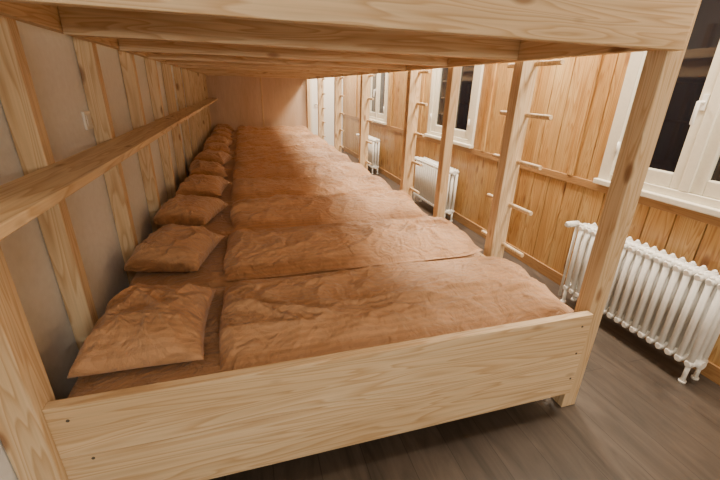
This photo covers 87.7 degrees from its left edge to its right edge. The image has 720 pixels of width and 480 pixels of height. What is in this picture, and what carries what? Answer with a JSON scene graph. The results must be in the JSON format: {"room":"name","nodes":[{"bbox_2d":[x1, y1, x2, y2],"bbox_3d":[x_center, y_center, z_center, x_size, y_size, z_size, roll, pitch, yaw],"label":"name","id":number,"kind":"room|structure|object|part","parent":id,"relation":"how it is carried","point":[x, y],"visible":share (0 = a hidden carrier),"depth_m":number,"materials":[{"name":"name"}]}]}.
{"room":"hostel dormitory","nodes":[
{"label":"hostel dormitory","id":0,"kind":"room"},
{"bbox_2d":[0,21,193,479],"bbox_3d":[-1.601,-0.981,2.580,0.100,2.600,12.400,-5,23,-16],"label":"wall","id":1,"kind":"structure","parent":0,"point":[51,58],"depth_m":1.55,"materials":[{"name":"white paint"}]},
{"bbox_2d":[81,110,93,129],"bbox_3d":[-1.269,-0.560,1.749,0.014,0.080,0.080,-5,23,-16],"label":"light switch","id":2,"kind":"object","parent":1,"relation":"attached to","point":[86,115],"visible":1,"depth_m":1.73,"materials":[{"name":"white plastic"}]},
{"bbox_2d":[341,76,342,148],"bbox_3d":[-1.859,-3.362,8.453,3.000,2.600,0.100,-5,23,-16],"label":"wall","id":3,"kind":"structure","parent":0,"point":[342,76],"depth_m":8.89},
{"bbox_2d":[310,79,312,132],"bbox_3d":[-0.809,-3.197,8.772,0.760,2.110,0.049,-5,23,-16],"label":"frame","id":4,"kind":"object","parent":3,"relation":"attached to","point":[310,79],"visible":0.06,"depth_m":8.64,"materials":[{"name":"beige paint"}]},
{"bbox_2d":[312,77,333,145],"bbox_3d":[-0.811,-3.174,8.789,0.640,2.045,0.033,-5,23,-16],"label":"door","id":5,"kind":"structure","parent":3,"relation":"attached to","point":[328,82],"depth_m":8.80,"materials":[{"name":"white wood"}]},
{"bbox_2d":[209,149,719,479],"bbox_3d":[-0.102,0.138,3.522,3.300,0.100,12.400,-5,23,-16],"label":"floor","id":6,"kind":"structure","parent":0,"point":[631,417],"depth_m":1.64,"materials":[{"name":"wood"}]},
{"bbox_2d":[0,0,701,479],"bbox_3d":[-1.024,-1.678,4.480,2.153,2.500,7.810,-5,23,-16],"label":"bunk bed","id":7,"kind":"object","parent":6,"relation":"on","point":[259,58],"visible":0.73,"depth_m":1.36,"materials":[{"name":"brown wood"}]},
{"bbox_3d":[-0.919,-0.042,0.840,0.098,2.200,0.100,-5,23,-16],"label":"post","id":8,"kind":"part","parent":7,"relation":"part of","materials":[{"name":"brown wood"}]},
{"bbox_2d":[0,98,217,240],"bbox_3d":[-1.843,-1.401,4.067,0.164,0.027,8.180,-5,23,-16],"label":"wall shelf","id":9,"kind":"object","parent":7,"relation":"attached to","point":[23,199],"visible":1,"depth_m":1.13,"materials":[{"name":"brown wood"}]},
{"bbox_2d":[67,287,224,397],"bbox_3d":[-0.078,0.389,1.700,1.923,0.199,0.688,-5,23,-16],"label":"mattress","id":10,"kind":"object","parent":7,"relation":"on","point":[104,382],"visible":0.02,"depth_m":1.26,"materials":[{"name":"fabric"}]},
{"bbox_2d":[66,282,215,378],"bbox_3d":[-0.778,0.282,1.409,0.414,0.172,0.502,-5,23,-16],"label":"pillow","id":11,"kind":"object","parent":10,"relation":"on","point":[141,326],"visible":1,"depth_m":1.26,"materials":[{"name":"fabric"}]},
{"bbox_2d":[219,256,573,371],"bbox_3d":[0.162,0.219,1.705,1.514,0.122,0.684,-5,23,-16],"label":"duvet","id":12,"kind":"object","parent":10,"relation":"on","point":[274,320],"visible":0.97,"depth_m":1.55,"materials":[{"name":"fabric"}]},
{"bbox_2d":[215,184,232,204],"bbox_3d":[-0.673,-0.380,3.561,1.923,0.199,0.688,-5,23,-16],"label":"mattress","id":13,"kind":"object","parent":7,"relation":"on","point":[226,194],"visible":0.02,"depth_m":3.28,"materials":[{"name":"fabric"}]},
{"bbox_2d":[175,174,229,196],"bbox_3d":[-1.373,-0.490,3.286,0.370,0.167,0.470,-2,22,-9],"label":"pillow","id":14,"kind":"object","parent":13,"relation":"on","point":[203,185],"visible":0.93,"depth_m":3.13,"materials":[{"name":"fabric"}]},
{"bbox_2d":[231,174,391,202],"bbox_3d":[-0.446,-0.546,3.565,1.492,0.115,0.685,-5,23,-16],"label":"duvet","id":15,"kind":"object","parent":13,"relation":"on","point":[242,188],"visible":0.95,"depth_m":3.40,"materials":[{"name":"fabric"}]},
{"bbox_2d":[223,170,232,184],"bbox_3d":[-0.872,-0.637,4.181,1.923,0.199,0.688,-5,23,-16],"label":"mattress","id":16,"kind":"object","parent":7,"relation":"on","point":[229,173],"visible":0.02,"depth_m":4.01,"materials":[{"name":"fabric"}]},
{"bbox_2d":[189,160,226,176],"bbox_3d":[-1.591,-0.745,3.901,0.370,0.168,0.470,-7,24,-21],"label":"pillow","id":17,"kind":"object","parent":16,"relation":"on","point":[197,167],"visible":0.75,"depth_m":3.76,"materials":[{"name":"fabric"}]},
{"bbox_2d":[232,161,370,182],"bbox_3d":[-0.635,-0.805,4.187,1.515,0.118,0.693,-5,23,-16],"label":"duvet","id":18,"kind":"object","parent":16,"relation":"on","point":[342,168],"visible":0.91,"depth_m":4.03,"materials":[{"name":"fabric"}]},
{"bbox_2d":[222,159,234,169],"bbox_3d":[-1.070,-0.893,4.802,1.923,0.199,0.688,-5,23,-16],"label":"mattress","id":19,"kind":"object","parent":7,"relation":"on","point":[230,164],"visible":0.02,"depth_m":4.51,"materials":[{"name":"fabric"}]},
{"bbox_2d":[192,149,232,164],"bbox_3d":[-1.779,-1.003,4.524,0.370,0.169,0.470,0,22,-5],"label":"pillow","id":20,"kind":"object","parent":19,"relation":"on","point":[221,157],"visible":0.64,"depth_m":4.38,"materials":[{"name":"fabric"}]},
{"bbox_2d":[235,150,350,165],"bbox_3d":[-0.842,-1.067,4.803,1.461,0.131,0.689,-5,23,-16],"label":"duvet","id":21,"kind":"object","parent":19,"relation":"on","point":[306,156],"visible":0.82,"depth_m":4.67,"materials":[{"name":"fabric"}]},
{"bbox_2d":[229,144,235,150],"bbox_3d":[-1.467,-1.406,6.042,1.923,0.199,0.688,-5,23,-16],"label":"mattress","id":22,"kind":"object","parent":7,"relation":"on","point":[232,147],"visible":0.02,"depth_m":5.81,"materials":[{"name":"fabric"}]},
{"bbox_2d":[203,135,233,146],"bbox_3d":[-2.176,-1.515,5.765,0.370,0.167,0.470,-2,22,-8],"label":"pillow","id":23,"kind":"object","parent":22,"relation":"on","point":[215,138],"visible":0.66,"depth_m":5.64,"materials":[{"name":"fabric"}]},
{"bbox_2d":[235,138,328,147],"bbox_3d":[-1.241,-1.580,6.044,1.480,0.132,0.688,-5,23,-16],"label":"duvet","id":24,"kind":"object","parent":22,"relation":"on","point":[267,142],"visible":0.8,"depth_m":5.90,"materials":[{"name":"fabric"}]},
{"bbox_2d":[229,151,235,158],"bbox_3d":[-1.269,-1.149,5.422,1.923,0.199,0.688,-5,23,-16],"label":"mattress","id":25,"kind":"object","parent":7,"relation":"on","point":[232,154],"visible":0.02,"depth_m":5.22,"materials":[{"name":"fabric"}]},
{"bbox_2d":[203,142,230,153],"bbox_3d":[-1.973,-1.257,5.147,0.370,0.162,0.470,-6,23,-18],"label":"pillow","id":26,"kind":"object","parent":25,"relation":"on","point":[214,146],"visible":0.57,"depth_m":5.01,"materials":[{"name":"fabric"}]},
{"bbox_2d":[234,144,338,155],"bbox_3d":[-1.032,-1.320,5.427,1.504,0.123,0.682,-5,23,-16],"label":"duvet","id":27,"kind":"object","parent":25,"relation":"on","point":[249,150],"visible":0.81,"depth_m":5.28,"materials":[{"name":"fabric"}]},
{"bbox_3d":[-2.127,-3.103,7.927,2.153,2.500,0.030,-5,23,-16],"label":"panel","id":28,"kind":"part","parent":7,"relation":"part of","materials":[{"name":"brown wood"}]},
{"bbox_3d":[-2.083,-2.946,7.982,0.035,1.170,0.012,-5,23,-16],"label":"trim","id":29,"kind":"part","parent":7,"relation":"part of","materials":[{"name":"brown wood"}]},
{"bbox_2d":[162,205,425,235],"bbox_3d":[-0.475,-0.124,2.941,1.923,0.199,0.688,-5,23,-16],"label":"mattress","id":30,"kind":"object","parent":7,"relation":"on","point":[221,224],"visible":0.02,"depth_m":2.61,"materials":[{"name":"fabric"}]},
{"bbox_2d":[154,194,228,225],"bbox_3d":[-1.198,-0.233,2.658,0.370,0.169,0.470,2,22,0],"label":"pillow","id":31,"kind":"object","parent":30,"relation":"on","point":[188,210],"visible":0.96,"depth_m":2.51,"materials":[{"name":"fabric"}]},
{"bbox_2d":[230,190,427,230],"bbox_3d":[-0.246,-0.298,2.941,1.474,0.132,0.683,-5,23,-16],"label":"duvet","id":32,"kind":"object","parent":30,"relation":"on","point":[276,211],"visible":0.98,"depth_m":2.77,"materials":[{"name":"fabric"}]},
{"bbox_2d":[129,235,479,287],"bbox_3d":[-0.276,0.133,2.320,1.923,0.199,0.688,-5,23,-16],"label":"mattress","id":33,"kind":"object","parent":7,"relation":"on","point":[210,274],"visible":0.05,"depth_m":1.91,"materials":[{"name":"fabric"}]},
{"bbox_2d":[124,224,224,271],"bbox_3d":[-0.995,0.022,2.039,0.370,0.171,0.470,0,22,-3],"label":"pillow","id":34,"kind":"object","parent":33,"relation":"on","point":[172,247],"visible":1,"depth_m":1.89,"materials":[{"name":"fabric"}]},
{"bbox_2d":[223,216,481,280],"bbox_3d":[-0.047,-0.036,2.324,1.515,0.120,0.687,-5,23,-16],"label":"duvet","id":35,"kind":"object","parent":33,"relation":"on","point":[253,253],"visible":1,"depth_m":2.15,"materials":[{"name":"fabric"}]},
{"bbox_2d":[321,78,325,138],"bbox_3d":[-0.706,-2.554,7.069,0.041,2.200,0.400,-5,23,-16],"label":"ladder","id":36,"kind":"object","parent":7,"relation":"attached to","point":[322,79],"visible":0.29,"depth_m":7.06,"materials":[{"name":"brown wood"}]},
{"bbox_2d":[339,77,344,151],"bbox_3d":[-0.308,-2.041,5.828,0.041,2.200,0.400,-5,23,-16],"label":"ladder","id":37,"kind":"object","parent":7,"relation":"attached to","point":[340,78],"visible":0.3,"depth_m":5.81,"materials":[{"name":"brown wood"}]},
{"bbox_2d":[365,74,374,168],"bbox_3d":[0.089,-1.528,4.587,0.041,2.200,0.400,-5,23,-16],"label":"ladder","id":38,"kind":"object","parent":7,"relation":"attached to","point":[367,162],"visible":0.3,"depth_m":4.57,"materials":[{"name":"brown wood"}]},
{"bbox_2d":[408,70,430,196],"bbox_3d":[0.486,-1.015,3.346,0.041,2.200,0.400,-5,23,-16],"label":"ladder","id":39,"kind":"object","parent":7,"relation":"attached to","point":[420,72],"visible":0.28,"depth_m":3.32,"materials":[{"name":"brown wood"}]},
{"bbox_3d":[-0.099,-2.127,4.607,0.034,0.195,7.720,-5,23,-16],"label":"rail","id":40,"kind":"part","parent":7,"relation":"part of","materials":[{"name":"brown wood"}]},
{"bbox_2d":[481,59,564,257],"bbox_3d":[0.883,-0.502,2.106,0.041,2.200,0.400,-5,23,-16],"label":"ladder","id":41,"kind":"object","parent":7,"relation":"attached to","point":[537,63],"visible":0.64,"depth_m":2.07,"materials":[{"name":"brown wood"}]},
{"bbox_3d":[-1.864,-1.919,7.283,1.923,0.199,0.688,-5,23,-16],"label":"mattress","id":42,"kind":"object","parent":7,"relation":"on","visible":0},
{"bbox_2d":[212,127,232,135],"bbox_3d":[-2.573,-2.032,7.004,0.370,0.175,0.470,-5,23,-16],"label":"pillow","id":43,"kind":"object","parent":42,"relation":"on","point":[224,129],"visible":0.45,"depth_m":6.87,"materials":[{"name":"fabric"}]},
{"bbox_2d":[236,130,312,136],"bbox_3d":[-1.632,-2.085,7.288,1.480,0.115,0.686,-5,23,-16],"label":"duvet","id":44,"kind":"object","parent":42,"relation":"on","point":[261,132],"visible":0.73,"depth_m":7.15,"materials":[{"name":"fabric"}]},
{"bbox_3d":[-1.666,-1.662,6.663,1.923,0.199,0.688,-5,23,-16],"label":"mattress","id":45,"kind":"object","parent":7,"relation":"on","visible":0},
{"bbox_2d":[210,130,232,140],"bbox_3d":[-2.370,-1.775,6.385,0.370,0.173,0.470,-7,24,-21],"label":"pillow","id":46,"kind":"object","parent":45,"relation":"on","point":[221,133],"visible":0.44,"depth_m":6.25,"materials":[{"name":"fabric"}]},
{"bbox_2d":[236,133,319,140],"bbox_3d":[-1.424,-1.833,6.670,1.491,0.122,0.683,-5,23,-16],"label":"duvet","id":47,"kind":"object","parent":45,"relation":"on","point":[242,136],"visible":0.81,"depth_m":6.53,"materials":[{"name":"fabric"}]},
{"bbox_3d":[-2.063,-2.175,7.903,1.923,0.199,0.688,-5,23,-16],"label":"mattress","id":48,"kind":"object","parent":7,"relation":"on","visible":0},
{"bbox_2d":[215,123,233,131],"bbox_3d":[-2.767,-2.287,7.626,0.370,0.171,0.470,-7,24,-21],"label":"pillow","id":49,"kind":"object","parent":48,"relation":"on","point":[228,126],"visible":0.54,"depth_m":7.51,"materials":[{"name":"fabric"}]},
{"bbox_2d":[236,125,308,132],"bbox_3d":[-1.829,-2.353,7.905,1.510,0.138,0.686,-5,23,-16],"label":"duvet","id":50,"kind":"object","parent":48,"relation":"on","point":[248,128],"visible":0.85,"depth_m":7.81,"materials":[{"name":"fabric"}]},
{"bbox_2d":[356,134,379,173],"bbox_3d":[0.129,-1.619,6.950,0.168,0.600,0.967,-5,23,-16],"label":"radiator","id":51,"kind":"object","parent":6,"relation":"on","point":[373,149],"visible":0.44,"depth_m":6.58,"materials":[{"name":"white metal"}]},
{"bbox_2d":[413,157,458,221],"bbox_3d":[0.875,-0.656,4.619,0.168,0.600,0.967,-5,23,-16],"label":"radiator","id":52,"kind":"object","parent":6,"relation":"on","point":[425,175],"visible":0.72,"depth_m":4.53,"materials":[{"name":"white metal"}]},
{"bbox_2d":[558,221,719,383],"bbox_3d":[1.620,0.308,2.288,0.168,0.600,0.967,-5,23,-16],"label":"radiator","id":53,"kind":"object","parent":6,"relation":"on","point":[672,302],"visible":0.83,"depth_m":2.06,"materials":[{"name":"white metal"}]},
{"bbox_2d":[342,52,719,366],"bbox_3d":[1.337,-1.235,3.416,0.030,2.600,12.202,-5,23,-16],"label":"wall","id":54,"kind":"structure","parent":0,"point":[544,236],"depth_m":2.97,"materials":[{"name":"brown wood"}]},
{"bbox_2d":[369,73,385,121],"bbox_3d":[0.361,-2.748,6.517,0.140,1.270,0.940,-5,23,-16],"label":"window","id":55,"kind":"structure","parent":54,"relation":"in","point":[382,86],"depth_m":6.56,"materials":[{"name":"white wood"}]},
{"bbox_3d":[0.272,-2.835,6.705,0.055,1.205,0.443,-5,23,-16],"label":"sash","id":56,"kind":"part","parent":55,"relation":"part of","materials":[{"name":"white wood"}]},
{"bbox_3d":[0.270,-2.835,6.705,0.008,1.045,0.283,-5,23,-16],"label":"glass","id":57,"kind":"part","parent":55,"relation":"part of","materials":[{"name":"grey glass"}]},
{"bbox_2d":[375,73,378,117],"bbox_3d":[0.302,-2.750,6.497,0.015,1.205,0.056,-5,23,-16],"label":"strip","id":58,"kind":"object","parent":55,"relation":"attached to","point":[378,73],"visible":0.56,"depth_m":6.57,"materials":[{"name":"beige paint"}]},
{"bbox_3d":[0.399,-2.671,6.309,0.055,1.205,0.443,-5,23,-16],"label":"sash","id":59,"kind":"part","parent":55,"relation":"part of","materials":[{"name":"white wood"}]},
{"bbox_2d":[369,118,386,124],"bbox_3d":[0.270,-2.137,6.740,0.055,0.035,1.080,-5,23,-16],"label":"sill","id":60,"kind":"structure","parent":54,"relation":"attached to","point":[375,121],"depth_m":6.47,"materials":[{"name":"beige paint"}]},
{"bbox_2d":[384,73,388,122],"bbox_3d":[0.301,-2.771,6.489,0.028,1.330,1.060,-5,23,-16],"label":"window frame","id":61,"kind":"structure","parent":54,"relation":"attached to","point":[387,74],"depth_m":6.13,"materials":[{"name":"beige paint"}]},
{"bbox_2d":[424,133,473,148],"bbox_3d":[1.016,-1.174,4.410,0.055,0.035,1.080,-5,23,-16],"label":"sill","id":62,"kind":"structure","parent":54,"relation":"attached to","point":[465,145],"depth_m":4.17,"materials":[{"name":"beige paint"}]},
{"bbox_2d":[430,65,476,143],"bbox_3d":[1.107,-1.785,4.186,0.140,1.270,0.940,-5,23,-16],"label":"window","id":63,"kind":"structure","parent":54,"relation":"in","point":[467,73],"depth_m":4.16,"materials":[{"name":"white wood"}]},
{"bbox_3d":[1.018,-1.872,4.374,0.055,1.205,0.443,-5,23,-16],"label":"sash","id":64,"kind":"part","parent":63,"relation":"part of","materials":[{"name":"white wood"}]},
{"bbox_3d":[1.016,-1.871,4.374,0.008,1.045,0.283,-5,23,-16],"label":"glass","id":65,"kind":"part","parent":63,"relation":"part of","materials":[{"name":"glass"}]},
{"bbox_3d":[1.144,-1.708,3.978,0.055,1.205,0.443,-5,23,-16],"label":"sash","id":66,"kind":"part","parent":63,"relation":"part of","materials":[{"name":"white wood"}]},
{"bbox_2d":[427,65,483,144],"bbox_3d":[1.047,-1.808,4.158,0.028,1.330,1.060,-5,23,-16],"label":"window frame","id":67,"kind":"structure","parent":54,"relation":"attached to","point":[480,68],"depth_m":3.89,"materials":[{"name":"beige paint"}]},
{"bbox_2d":[355,55,601,175],"bbox_3d":[0.971,-2.082,4.359,0.018,1.755,7.344,-5,23,-16],"label":"trim","id":68,"kind":"structure","parent":54,"relation":"attached to","point":[597,59],"depth_m":3.04,"materials":[{"name":"brown wood"}]},
{"bbox_2d":[342,113,719,226],"bbox_3d":[1.304,-0.786,3.591,0.012,0.055,12.200,-5,23,-16],"label":"trim","id":69,"kind":"structure","parent":54,"relation":"attached to","point":[691,214],"depth_m":2.66,"materials":[{"name":"brown wood"}]},
{"bbox_2d":[342,145,719,385],"bbox_3d":[1.283,-0.070,3.880,0.015,0.090,12.200,-5,23,-16],"label":"baseboard","id":70,"kind":"structure","parent":54,"relation":"attached to","point":[711,371],"depth_m":3.23,"materials":[{"name":"brown wood"}]},
{"bbox_2d":[614,142,620,154],"bbox_3d":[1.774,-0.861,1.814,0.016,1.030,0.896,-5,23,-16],"label":"hinges","id":71,"kind":"object","parent":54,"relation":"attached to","point":[618,143],"visible":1,"depth_m":2.38,"materials":[{"name":"white metal"}]},
{"bbox_2d":[598,51,646,179],"bbox_3d":[1.792,-0.844,1.827,0.028,1.330,1.060,-5,23,-16],"label":"window frame","id":72,"kind":"structure","parent":54,"relation":"attached to","point":[636,62],"depth_m":2.34,"materials":[{"name":"beige paint"}]},
{"bbox_2d":[593,178,719,217],"bbox_3d":[1.762,-0.210,2.079,0.055,0.035,1.080,-5,23,-16],"label":"sill","id":73,"kind":"structure","parent":54,"relation":"attached to","point":[704,209],"depth_m":2.07,"materials":[{"name":"beige paint"}]},
{"bbox_2d":[609,0,719,208],"bbox_3d":[1.834,-0.820,1.850,0.179,1.270,0.940,-5,23,-16],"label":"window","id":74,"kind":"structure","parent":54,"relation":"in","point":[704,39],"depth_m":1.99,"materials":[{"name":"white wood"}]},
{"bbox_3d":[1.763,-0.908,2.043,0.055,1.205,0.443,-5,23,-16],"label":"sash","id":75,"kind":"part","parent":74,"relation":"part of","materials":[{"name":"white wood"}]},
{"bbox_2d":[678,72,719,192],"bbox_3d":[1.793,-0.823,1.836,0.015,1.205,0.056,-5,23,-16],"label":"strip","id":76,"kind":"object","parent":74,"relation":"attached to","point":[713,107],"visible":1,"depth_m":1.95,"materials":[{"name":"beige paint"}]},
{"bbox_3d":[1.755,-0.676,1.943,0.054,0.150,0.028,-5,23,-16],"label":"handle","id":77,"kind":"part","parent":74,"relation":"part of","materials":[{"name":"white plastic"}]},
{"bbox_3d":[1.890,-0.745,1.647,0.055,1.205,0.443,-5,23,-16],"label":"sash","id":78,"kind":"part","parent":74,"relation":"part of","materials":[{"name":"white wood"}]},
{"bbox_3d":[1.889,-0.744,1.647,0.008,1.045,0.283,-5,23,-16],"label":"glass","id":79,"kind":"part","parent":74,"relation":"part of","materials":[{"name":"black glass"}]}
]}

